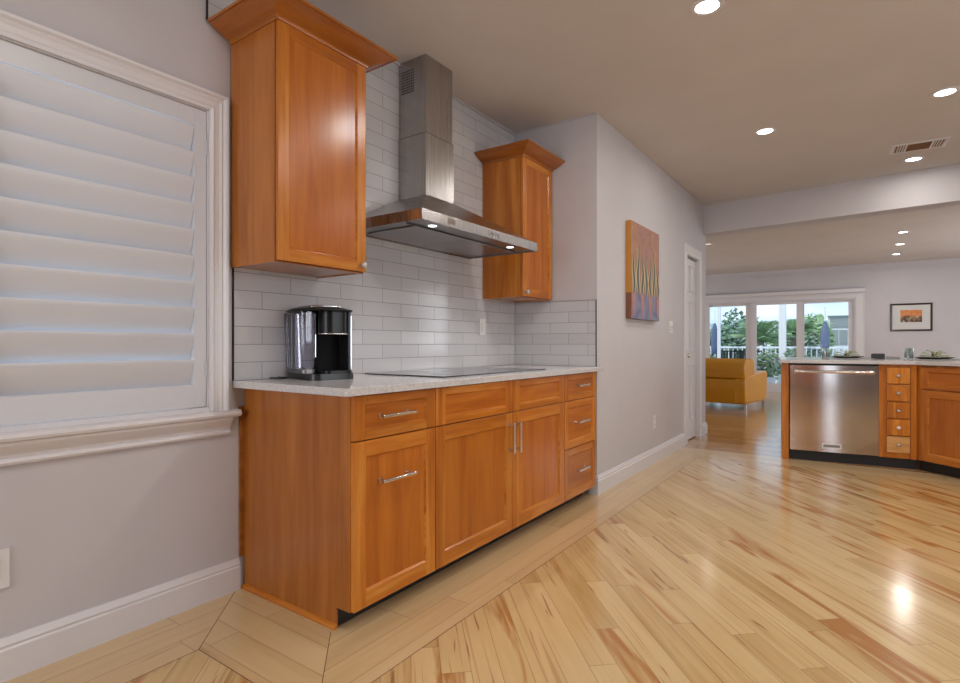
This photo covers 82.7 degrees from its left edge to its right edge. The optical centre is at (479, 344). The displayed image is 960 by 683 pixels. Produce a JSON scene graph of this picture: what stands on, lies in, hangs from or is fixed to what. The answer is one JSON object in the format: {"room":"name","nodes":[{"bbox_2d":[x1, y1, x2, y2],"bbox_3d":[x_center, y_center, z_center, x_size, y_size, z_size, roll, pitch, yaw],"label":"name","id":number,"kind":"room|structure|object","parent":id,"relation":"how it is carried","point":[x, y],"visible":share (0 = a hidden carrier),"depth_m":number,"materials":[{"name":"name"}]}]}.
{"room":"kitchen","nodes":[
{"label":"kitchen","id":0,"kind":"room"},
{"bbox_2d":[0,0,513,638],"bbox_3d":[-1.629,-0.290,1.735,0.160,2.727,6.366,0,0,35],"label":"wall","id":1,"kind":"structure","parent":0,"point":[81,532],"depth_m":2.03,"materials":[{"name":"paint"}]},
{"bbox_2d":[0,548,9,588],"bbox_3d":[-1.534,0.718,1.722,0.008,0.125,0.075,0,0,35],"label":"wall outlet","id":2,"kind":"object","parent":1,"relation":"attached to","point":[4,553],"visible":1,"depth_m":1.74,"materials":[{"name":"white plastic"}]},
{"bbox_2d":[0,558,240,682],"bbox_3d":[-2.221,1.006,0.736,0.018,0.135,4.051,0,0,35],"label":"baseboard","id":3,"kind":"structure","parent":1,"relation":"attached to","point":[26,651],"depth_m":1.98,"materials":[{"name":"white paint"}]},
{"bbox_2d":[0,9,241,466],"bbox_3d":[-1.594,-0.333,1.709,0.187,1.444,1.705,0,0,35],"label":"window","id":4,"kind":"structure","parent":1,"relation":"in","point":[38,441],"depth_m":2.13,"materials":[{"name":"white paint"}]},
{"bbox_2d":[0,39,206,425],"bbox_3d":[-1.373,-0.357,1.999,0.043,1.238,0.734,0,0,36],"label":"plantation shutter","id":5,"kind":"object","parent":4,"relation":"attached to","point":[97,188],"visible":1,"depth_m":1.97,"materials":[{"name":"grey paint"}]},
{"bbox_2d":[208,0,513,380],"bbox_3d":[-0.438,-0.747,3.283,0.008,1.811,2.446,0,0,35],"label":"tiled wall","id":6,"kind":"structure","parent":1,"relation":"attached to","point":[413,308],"depth_m":3.17,"materials":[{"name":"white tile"}]},
{"bbox_2d":[207,0,397,277],"bbox_3d":[-0.763,-0.845,2.429,0.440,1.026,0.681,0,0,35],"label":"upper cabinet","id":7,"kind":"object","parent":6,"relation":"attached to","point":[298,72],"visible":1,"depth_m":2.30,"materials":[{"name":"brown wood"}]},
{"bbox_2d":[206,0,596,380],"bbox_3d":[-0.262,-0.747,3.216,2.554,1.811,0.343,0,0,-39],"label":"trim","id":8,"kind":"structure","parent":6,"relation":"attached to","point":[206,0],"depth_m":2.37,"materials":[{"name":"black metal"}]},
{"bbox_2d":[366,54,537,258],"bbox_3d":[-0.174,-1.122,3.181,0.540,1.060,1.120,0,0,35],"label":"range hood","id":9,"kind":"object","parent":6,"relation":"attached to","point":[425,215],"visible":1,"depth_m":3.15,"materials":[{"name":"silver metal"}]},
{"bbox_2d":[401,68,413,94],"bbox_3d":[-0.422,-1.528,3.177,0.096,0.132,0.002,0,0,35],"label":"vent grille","id":10,"kind":"object","parent":9,"relation":"attached to","point":[407,74],"depth_m":3.18,"materials":[{"name":"grey metal"}]},
{"bbox_2d":[479,319,484,334],"bbox_3d":[0.017,-0.123,3.917,0.008,0.118,0.075,0,0,35],"label":"switch plate","id":11,"kind":"object","parent":6,"relation":"attached to","point":[481,321],"visible":1,"depth_m":3.91,"materials":[{"name":"white plastic"}]},
{"bbox_2d":[393,61,596,135],"bbox_3d":[-0.158,-1.647,3.084,0.694,0.012,2.466,0,0,35],"label":"trim","id":12,"kind":"structure","parent":6,"relation":"attached to","point":[395,62],"depth_m":3.99,"materials":[{"name":"paint"}]},
{"bbox_2d":[474,139,564,302],"bbox_3d":[0.294,-0.840,3.933,0.440,1.026,0.538,0,0,35],"label":"upper cabinet","id":13,"kind":"object","parent":6,"relation":"attached to","point":[517,176],"visible":0.99,"depth_m":3.85,"materials":[{"name":"brown wood"}]},
{"bbox_2d":[3,392,959,682],"bbox_3d":[2.038,1.073,5.424,9.600,0.001,16.620,0,0,35],"label":"floor","id":14,"kind":"structure","parent":0,"point":[748,563],"depth_m":2.27,"materials":[{"name":"brown wood"}]},
{"bbox_2d":[126,649,198,682],"bbox_3d":[-2.052,1.074,0.403,0.002,0.001,3.700,0,0,35],"label":"trim","id":15,"kind":"structure","parent":14,"relation":"on","point":[198,649],"depth_m":1.81,"materials":[{"name":"brown wood"}]},
{"bbox_2d":[199,592,234,648],"bbox_3d":[-1.027,1.074,2.148,0.002,0.001,0.470,0,0,-9],"label":"trim","id":16,"kind":"structure","parent":14,"relation":"on","point":[234,592],"depth_m":2.12,"materials":[{"name":"brown wood"}]},
{"bbox_2d":[199,649,252,682],"bbox_3d":[-0.729,1.074,1.734,0.636,0.001,0.002,0,0,35],"label":"trim","id":17,"kind":"structure","parent":14,"relation":"on","point":[199,649],"depth_m":1.81,"materials":[{"name":"brown wood"}]},
{"bbox_2d":[322,632,330,682],"bbox_3d":[-0.512,1.074,1.793,0.002,0.001,0.491,0,0,-10],"label":"trim","id":18,"kind":"structure","parent":14,"relation":"on","point":[330,632],"depth_m":1.87,"materials":[{"name":"brown wood"}]},
{"bbox_2d":[238,388,434,629],"bbox_3d":[-0.617,0.632,2.386,0.746,0.882,0.492,0,0,35],"label":"base cabinet","id":19,"kind":"object","parent":14,"relation":"on","point":[336,494],"visible":0.98,"depth_m":2.19,"materials":[{"name":"brown wood"}]},
{"bbox_2d":[418,375,563,582],"bbox_3d":[-0.102,0.632,3.102,0.742,0.882,1.264,0,0,35],"label":"base cabinet","id":20,"kind":"object","parent":14,"relation":"on","point":[499,446],"visible":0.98,"depth_m":2.78,"materials":[{"name":"brown wood"}]},
{"bbox_2d":[233,365,603,396],"bbox_3d":[-0.096,0.174,3.127,0.731,0.030,2.365,0,0,35],"label":"countertop","id":21,"kind":"structure","parent":20,"relation":"on","point":[361,384],"depth_m":2.33,"materials":[{"name":"stone"}]},
{"bbox_2d":[269,377,287,378],"bbox_3d":[-0.926,0.154,2.498,0.089,0.008,0.052,0,0,25],"label":"power cord","id":22,"kind":"object","parent":21,"relation":"on","point":[269,377],"visible":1,"depth_m":2.47,"materials":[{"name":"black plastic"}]},
{"bbox_2d":[284,305,352,380],"bbox_3d":[-0.750,-0.011,2.539,0.260,0.340,0.316,0,0,-41],"label":"coffee maker","id":23,"kind":"object","parent":21,"relation":"on","point":[323,332],"visible":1,"depth_m":2.51,"materials":[{"name":"black plastic"}]},
{"bbox_2d":[317,369,351,373],"bbox_3d":[-0.668,0.125,2.501,0.140,0.012,0.115,0,0,-41],"label":"drip tray","id":24,"kind":"object","parent":23,"relation":"on","point":[319,371],"depth_m":2.46,"materials":[{"name":"black plastic"}]},
{"bbox_2d":[365,367,545,377],"bbox_3d":[-0.101,0.156,3.157,0.545,0.006,1.010,0,0,35],"label":"cooktop","id":25,"kind":"object","parent":21,"relation":"in","point":[462,371],"visible":1,"depth_m":3.06,"materials":[{"name":"grey glass"}]},
{"bbox_2d":[371,457,698,682],"bbox_3d":[0.831,1.074,3.401,0.002,0.001,4.520,0,0,35],"label":"trim","id":26,"kind":"structure","parent":14,"relation":"on","point":[698,457],"depth_m":2.31,"materials":[{"name":"brown wood"}]},
{"bbox_2d":[550,372,595,511],"bbox_3d":[0.414,0.632,3.844,0.734,0.882,0.538,0,0,35],"label":"base cabinet","id":27,"kind":"object","parent":14,"relation":"on","point":[579,388],"visible":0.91,"depth_m":3.61,"materials":[{"name":"brown wood"}]},
{"bbox_2d":[705,358,766,410],"bbox_3d":[3.863,0.656,9.834,2.110,0.834,1.133,0,0,44],"label":"leather sofa","id":28,"kind":"object","parent":14,"relation":"on","point":[727,380],"visible":0.4,"depth_m":8.96,"materials":[{"name":"orange leather"}]},
{"bbox_2d":[705,358,749,379],"bbox_3d":[3.977,0.446,9.147,0.970,0.415,0.285,0,0,44],"label":"cushion","id":29,"kind":"object","parent":28,"relation":"on","point":[715,368],"depth_m":8.92,"materials":[{"name":"orange leather"}]},
{"bbox_2d":[781,363,788,458],"bbox_3d":[2.998,0.625,5.362,0.053,0.896,0.626,0,0,28],"label":"peninsula end panel","id":30,"kind":"object","parent":14,"relation":"on","point":[784,366],"visible":0.89,"depth_m":5.09,"materials":[{"name":"brown wood"}]},
{"bbox_2d":[789,363,878,465],"bbox_3d":[3.304,0.627,5.146,0.674,0.892,0.678,0,0,28],"label":"dishwasher","id":31,"kind":"object","parent":14,"relation":"on","point":[834,408],"visible":1,"depth_m":4.90,"materials":[{"name":"silver metal"}]},
{"bbox_2d":[877,364,917,468],"bbox_3d":[3.735,0.625,4.931,0.285,0.896,0.653,0,0,28],"label":"base cabinet","id":32,"kind":"object","parent":14,"relation":"on","point":[897,383],"visible":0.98,"depth_m":4.68,"materials":[{"name":"brown wood"}]},
{"bbox_2d":[917,365,959,477],"bbox_3d":[4.033,0.625,4.307,0.520,0.896,0.822,0,0,-13],"label":"base cabinet","id":33,"kind":"object","parent":14,"relation":"on","point":[938,387],"visible":1,"depth_m":4.45,"materials":[{"name":"brown wood"}]},
{"bbox_2d":[779,357,959,365],"bbox_3d":[3.838,0.159,4.881,2.054,0.032,1.848,0,0,29],"label":"countertop","id":34,"kind":"structure","parent":33,"relation":"on","point":[901,361],"depth_m":4.80,"materials":[{"name":"stone"}]},
{"bbox_2d":[830,357,873,358],"bbox_3d":[3.688,0.140,5.475,0.440,0.004,0.300,0,0,35],"label":"placemat","id":35,"kind":"object","parent":34,"relation":"on","point":[830,357],"visible":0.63,"depth_m":5.32,"materials":[{"name":"grey"}]},
{"bbox_2d":[821,348,829,357],"bbox_3d":[3.475,0.089,5.478,0.076,0.105,0.076,0,0,35],"label":"tumbler","id":36,"kind":"object","parent":35,"relation":"on","point":[825,351],"visible":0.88,"depth_m":5.45,"materials":[{"name":"white"}]},
{"bbox_2d":[831,356,864,357],"bbox_3d":[3.688,0.129,5.475,0.290,0.018,0.290,0,0,35],"label":"charger plate","id":37,"kind":"object","parent":35,"relation":"on","point":[831,356],"visible":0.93,"depth_m":5.37,"materials":[{"name":"grey"}]},
{"bbox_2d":[833,350,859,355],"bbox_3d":[3.683,0.090,5.478,0.216,0.073,0.109,0,0,25],"label":"folded napkin","id":38,"kind":"object","parent":37,"relation":"on","point":[851,351],"visible":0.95,"depth_m":5.46,"materials":[{"name":"yellow fabric"}]},
{"bbox_2d":[871,353,884,358],"bbox_3d":[3.893,0.117,5.331,0.110,0.051,0.070,0,0,35],"label":"utensil caddy","id":39,"kind":"object","parent":34,"relation":"on","point":[873,355],"visible":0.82,"depth_m":5.30,"materials":[{"name":"black plastic"}]},
{"bbox_2d":[886,356,899,358],"bbox_3d":[3.988,0.130,5.264,0.110,0.024,0.060,0,0,35],"label":"metal tin","id":40,"kind":"object","parent":34,"relation":"on","point":[887,357],"visible":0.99,"depth_m":5.24,"materials":[{"name":"grey metal"}]},
{"bbox_2d":[910,358,959,359],"bbox_3d":[4.232,0.140,5.068,0.440,0.004,0.300,0,0,35],"label":"placemat","id":41,"kind":"object","parent":34,"relation":"on","point":[913,358],"visible":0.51,"depth_m":4.96,"materials":[{"name":"grey"}]},
{"bbox_2d":[903,348,913,358],"bbox_3d":[4.011,0.089,5.101,0.076,0.105,0.076,0,0,35],"label":"tumbler","id":42,"kind":"object","parent":41,"relation":"on","point":[908,352],"visible":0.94,"depth_m":5.07,"materials":[{"name":"white"}]},
{"bbox_2d":[914,357,955,358],"bbox_3d":[4.227,0.129,5.072,0.310,0.018,0.310,0,0,35],"label":"charger plate","id":43,"kind":"object","parent":41,"relation":"on","point":[914,357],"visible":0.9,"depth_m":4.96,"materials":[{"name":"grey ceramic"}]},
{"bbox_2d":[919,350,949,356],"bbox_3d":[4.227,0.090,5.072,0.216,0.073,0.109,0,0,25],"label":"folded napkin","id":44,"kind":"object","parent":43,"relation":"on","point":[933,354],"visible":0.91,"depth_m":5.05,"materials":[{"name":"yellow"}]},
{"bbox_2d":[514,113,704,492],"bbox_3d":[1.429,-0.290,5.483,0.855,2.727,3.284,0,0,35],"label":"wall","id":45,"kind":"structure","parent":0,"point":[604,181],"depth_m":4.25,"materials":[{"name":"paint"}]},
{"bbox_2d":[514,300,595,365],"bbox_3d":[0.549,-0.079,4.089,0.680,0.475,0.008,0,0,35],"label":"tiled wall","id":46,"kind":"structure","parent":45,"relation":"attached to","point":[545,333],"depth_m":4.08,"materials":[{"name":"white tile"}]},
{"bbox_2d":[589,433,684,494],"bbox_3d":[1.475,1.006,4.835,0.072,0.135,2.314,0,0,35],"label":"baseboard","id":47,"kind":"structure","parent":45,"relation":"attached to","point":[610,478],"depth_m":4.48,"materials":[{"name":"white paint"}]},
{"bbox_2d":[626,220,659,320],"bbox_3d":[1.399,-0.599,4.652,0.050,0.784,0.736,0,0,35],"label":"canvas painting","id":48,"kind":"object","parent":45,"relation":"attached to","point":[642,244],"visible":1,"depth_m":4.55,"materials":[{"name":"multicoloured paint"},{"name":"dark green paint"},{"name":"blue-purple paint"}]},
{"bbox_2d":[653,415,655,428],"bbox_3d":[1.584,0.707,4.952,0.008,0.120,0.075,0,0,35],"label":"wall outlet","id":49,"kind":"object","parent":45,"relation":"attached to","point":[654,416],"visible":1,"depth_m":4.95,"materials":[{"name":"white plastic"}]},
{"bbox_2d":[669,321,672,332],"bbox_3d":[1.888,-0.170,5.379,0.014,0.120,0.118,0,0,35],"label":"switch plate","id":50,"kind":"object","parent":45,"relation":"attached to","point":[670,322],"visible":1,"depth_m":5.38,"materials":[{"name":"white plastic"}]},
{"bbox_2d":[688,259,694,438],"bbox_3d":[2.357,0.054,6.108,0.095,2.015,0.527,0,0,35],"label":"door","id":51,"kind":"structure","parent":45,"relation":"in","point":[691,264],"depth_m":6.18,"materials":[{"name":"white paint"}]},
{"bbox_2d":[684,242,701,444],"bbox_3d":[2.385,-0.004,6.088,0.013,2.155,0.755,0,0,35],"label":"trim","id":52,"kind":"structure","parent":45,"relation":"attached to","point":[689,250],"depth_m":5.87,"materials":[{"name":"white paint"}]},
{"bbox_2d":[702,422,706,435],"bbox_3d":[2.473,1.006,6.640,0.514,0.135,0.226,0,0,35],"label":"baseboard","id":53,"kind":"structure","parent":45,"relation":"attached to","point":[704,425],"depth_m":6.46,"materials":[{"name":"white paint"}]},
{"bbox_2d":[703,163,959,236],"bbox_3d":[4.574,-1.484,4.950,4.962,0.341,0.219,0,0,42],"label":"ceiling beam","id":54,"kind":"structure","parent":45,"relation":"attached to","point":[936,187],"depth_m":5.59,"materials":[{"name":"paint"}]},
{"bbox_2d":[306,0,959,274],"bbox_3d":[2.021,-1.728,5.399,9.800,0.150,16.760,0,0,35],"label":"ceiling","id":55,"kind":"structure","parent":0,"point":[841,83],"depth_m":3.48,"materials":[{"name":"paint"}]},
{"bbox_2d":[690,0,724,15],"bbox_3d":[1.110,-1.649,2.664,0.158,0.006,0.158,0,0,35],"label":"recessed light","id":56,"kind":"object","parent":55,"relation":"in","point":[700,7],"visible":1,"depth_m":2.67,"materials":[{"name":"white paint"}]},
{"bbox_2d":[754,127,776,134],"bbox_3d":[2.210,-1.649,4.226,0.158,0.006,0.158,0,0,35],"label":"recessed light","id":57,"kind":"object","parent":55,"relation":"in","point":[767,130],"visible":1,"depth_m":4.22,"materials":[{"name":"white paint"}]},
{"bbox_2d":[902,156,924,161],"bbox_3d":[3.867,-1.649,4.861,0.158,0.006,0.158,0,0,35],"label":"recessed light","id":58,"kind":"object","parent":55,"relation":"in","point":[915,158],"visible":1,"depth_m":4.86,"materials":[{"name":"white paint"}]},
{"bbox_2d":[889,136,951,154],"bbox_3d":[3.654,-1.648,4.540,0.380,0.010,0.260,0,0,32],"label":"ceiling vent","id":59,"kind":"object","parent":55,"relation":"in","point":[938,142],"visible":1,"depth_m":4.53,"materials":[{"name":"white metal"}]},
{"bbox_2d":[930,86,959,97],"bbox_3d":[3.048,-1.649,3.572,0.158,0.006,0.158,0,0,35],"label":"recessed light","id":60,"kind":"object","parent":55,"relation":"in","point":[947,91],"visible":1,"depth_m":3.57,"materials":[{"name":"white paint"}]},
{"bbox_2d":[705,265,959,358],"bbox_3d":[6.786,-0.290,12.183,9.600,2.727,0.140,0,0,35],"label":"wall","id":61,"kind":"structure","parent":0,"point":[939,285],"depth_m":11.02,"materials":[{"name":"paint"}]},
{"bbox_2d":[705,298,855,391],"bbox_3d":[6.200,0.054,12.583,4.076,2.038,0.120,0,0,35],"label":"door","id":62,"kind":"structure","parent":61,"relation":"in","point":[751,307],"depth_m":12.24,"materials":[{"name":"white paint"}]},
{"bbox_2d":[705,292,864,357],"bbox_3d":[6.159,-0.021,12.524,4.380,2.190,0.022,0,0,35],"label":"trim","id":63,"kind":"structure","parent":61,"relation":"attached to","point":[860,296],"depth_m":11.54,"materials":[{"name":"white paint"}]},
{"bbox_2d":[705,288,864,298],"bbox_3d":[6.130,-1.119,12.484,4.400,0.075,0.078,0,0,35],"label":"blind valance","id":64,"kind":"object","parent":61,"relation":"attached to","point":[852,289],"visible":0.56,"depth_m":11.99,"materials":[{"name":"white paint"}]},
{"bbox_2d":[705,257,959,280],"bbox_3d":[6.732,-1.583,12.105,9.600,0.140,0.050,0,0,35],"label":"trim","id":65,"kind":"structure","parent":61,"relation":"attached to","point":[946,261],"depth_m":11.49,"materials":[{"name":"paint"}]},
{"bbox_2d":[890,302,932,330],"bbox_3d":[8.567,-0.537,10.830,0.662,0.552,0.026,0,0,35],"label":"framed picture","id":66,"kind":"object","parent":61,"relation":"attached to","point":[905,316],"visible":1,"depth_m":10.83,"materials":[{"name":"brown"}]},
{"bbox_2d":[900,310,921,321],"bbox_3d":[8.570,-0.560,10.833,0.340,0.245,0.001,0,0,35],"label":"artwork","id":67,"kind":"object","parent":66,"relation":"attached to","point":[905,315],"depth_m":10.83},
{"bbox_3d":[8.448,1.143,14.200,30.000,0.100,5.050,0,0,35],"label":"floor","id":68,"kind":"structure","parent":0,"visible":0},
{"bbox_2d":[711,310,716,355],"bbox_3d":[6.991,0.043,16.231,0.440,2.100,0.440,0,0,35],"label":"closed umbrella","id":69,"kind":"object","parent":68,"relation":"on","point":[714,329],"visible":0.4,"depth_m":16.17,"materials":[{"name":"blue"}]},
{"bbox_2d":[717,307,720,357],"bbox_3d":[6.801,-0.617,15.509,0.140,3.420,0.140,0,0,35],"label":"post","id":70,"kind":"object","parent":68,"relation":"on","point":[718,308],"visible":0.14,"depth_m":15.48,"materials":[{"name":"white paint"}]},
{"bbox_2d":[721,350,743,358],"bbox_3d":[6.654,0.628,14.256,0.540,0.930,0.520,0,0,35],"label":"patio chair","id":71,"kind":"object","parent":68,"relation":"on","point":[722,351],"visible":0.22,"depth_m":14.07,"materials":[{"name":"black metal"}]},
{"bbox_2d":[739,350,761,358],"bbox_3d":[7.269,0.628,14.557,0.540,0.930,0.520,0,0,35],"label":"patio chair","id":72,"kind":"object","parent":68,"relation":"on","point":[758,351],"visible":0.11,"depth_m":14.42,"materials":[{"name":"black metal"}]},
{"bbox_2d":[757,350,780,382],"bbox_3d":[7.012,0.617,13.280,0.705,0.953,0.726,0,0,35],"label":"potted shrub","id":73,"kind":"object","parent":68,"relation":"on","point":[766,362],"visible":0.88,"depth_m":13.12,"materials":[{"name":"green plant"}]},
{"bbox_2d":[767,377,775,382],"bbox_3d":[7.019,0.944,13.279,0.370,0.300,0.364,0,0,35],"label":"pot","id":74,"kind":"object","parent":68,"relation":"on","point":[769,379],"depth_m":13.13,"materials":[{"name":"white"}]},
{"bbox_2d":[710,346,847,376],"bbox_3d":[8.573,0.569,16.378,16.300,1.050,0.080,0,0,35],"label":"terrace railing","id":75,"kind":"object","parent":68,"relation":"on","point":[839,348],"visible":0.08,"depth_m":16.21,"materials":[{"name":"white"}]},
{"bbox_2d":[777,304,785,382],"bbox_3d":[8.102,-0.617,14.595,0.225,3.420,0.225,0,0,35],"label":"post","id":76,"kind":"object","parent":68,"relation":"on","point":[782,308],"visible":0.25,"depth_m":14.52,"materials":[{"name":"white paint"}]},
{"bbox_2d":[783,347,806,356],"bbox_3d":[7.839,0.572,13.566,0.690,1.043,0.713,0,0,35],"label":"potted shrub","id":77,"kind":"object","parent":68,"relation":"on","point":[789,353],"visible":0.11,"depth_m":13.54,"materials":[{"name":"green plant"}]},
{"bbox_2d":[820,307,829,353],"bbox_3d":[9.265,0.043,14.633,0.440,2.100,0.440,0,0,35],"label":"closed umbrella","id":78,"kind":"object","parent":68,"relation":"on","point":[825,337],"visible":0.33,"depth_m":14.57,"materials":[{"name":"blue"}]},
{"label":"outside","id":79,"kind":"structure","parent":0,"visible":0},
{"bbox_3d":[33.579,1.973,43.015,130.000,0.600,71.000,0,0,35],"label":"lawn","id":80,"kind":"structure","parent":79,"visible":0},
{"bbox_2d":[710,323,726,357],"bbox_3d":[11.941,0.220,28.247,3.953,2.920,4.293,0,0,35],"label":"leafy tree","id":81,"kind":"object","parent":80,"relation":"on","point":[710,323],"visible":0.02,"depth_m":27.84,"materials":[{"name":"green plant"}]},
{"bbox_2d":[721,308,766,364],"bbox_3d":[10.966,0.112,22.874,2.113,3.327,2.132,0,0,35],"label":"leafy tree","id":82,"kind":"object","parent":80,"relation":"on","point":[732,340],"visible":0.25,"depth_m":22.60,"materials":[{"name":"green plant"}]},
{"bbox_2d":[730,320,795,354],"bbox_3d":[9.304,0.455,17.853,1.945,2.451,1.893,0,0,-19],"label":"leafy tree","id":83,"kind":"object","parent":80,"relation":"on","point":[763,335],"visible":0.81,"depth_m":17.61,"materials":[{"name":"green plant"}]},
{"bbox_2d":[765,313,821,355],"bbox_3d":[14.581,0.145,25.174,2.727,3.145,2.348,0,0,35],"label":"leafy tree","id":84,"kind":"object","parent":80,"relation":"on","point":[776,343],"visible":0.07,"depth_m":25.17,"materials":[{"name":"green plant"}]},
{"bbox_2d":[771,318,818,356],"bbox_3d":[10.998,0.373,19.339,1.880,2.614,1.875,0,0,35],"label":"leafy tree","id":85,"kind":"object","parent":80,"relation":"on","point":[791,323],"visible":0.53,"depth_m":19.17,"materials":[{"name":"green plant"}]},
{"bbox_2d":[804,314,836,356],"bbox_3d":[14.163,0.223,23.034,1.541,3.034,1.430,0,0,35],"label":"leafy tree","id":86,"kind":"object","parent":80,"relation":"on","point":[814,340],"visible":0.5,"depth_m":22.73,"materials":[{"name":"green plant"}]},
{"bbox_2d":[827,315,847,356],"bbox_3d":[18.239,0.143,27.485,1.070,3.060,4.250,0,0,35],"label":"house","id":87,"kind":"structure","parent":80,"relation":"on","point":[840,322],"depth_m":25.86,"materials":[{"name":"white"}]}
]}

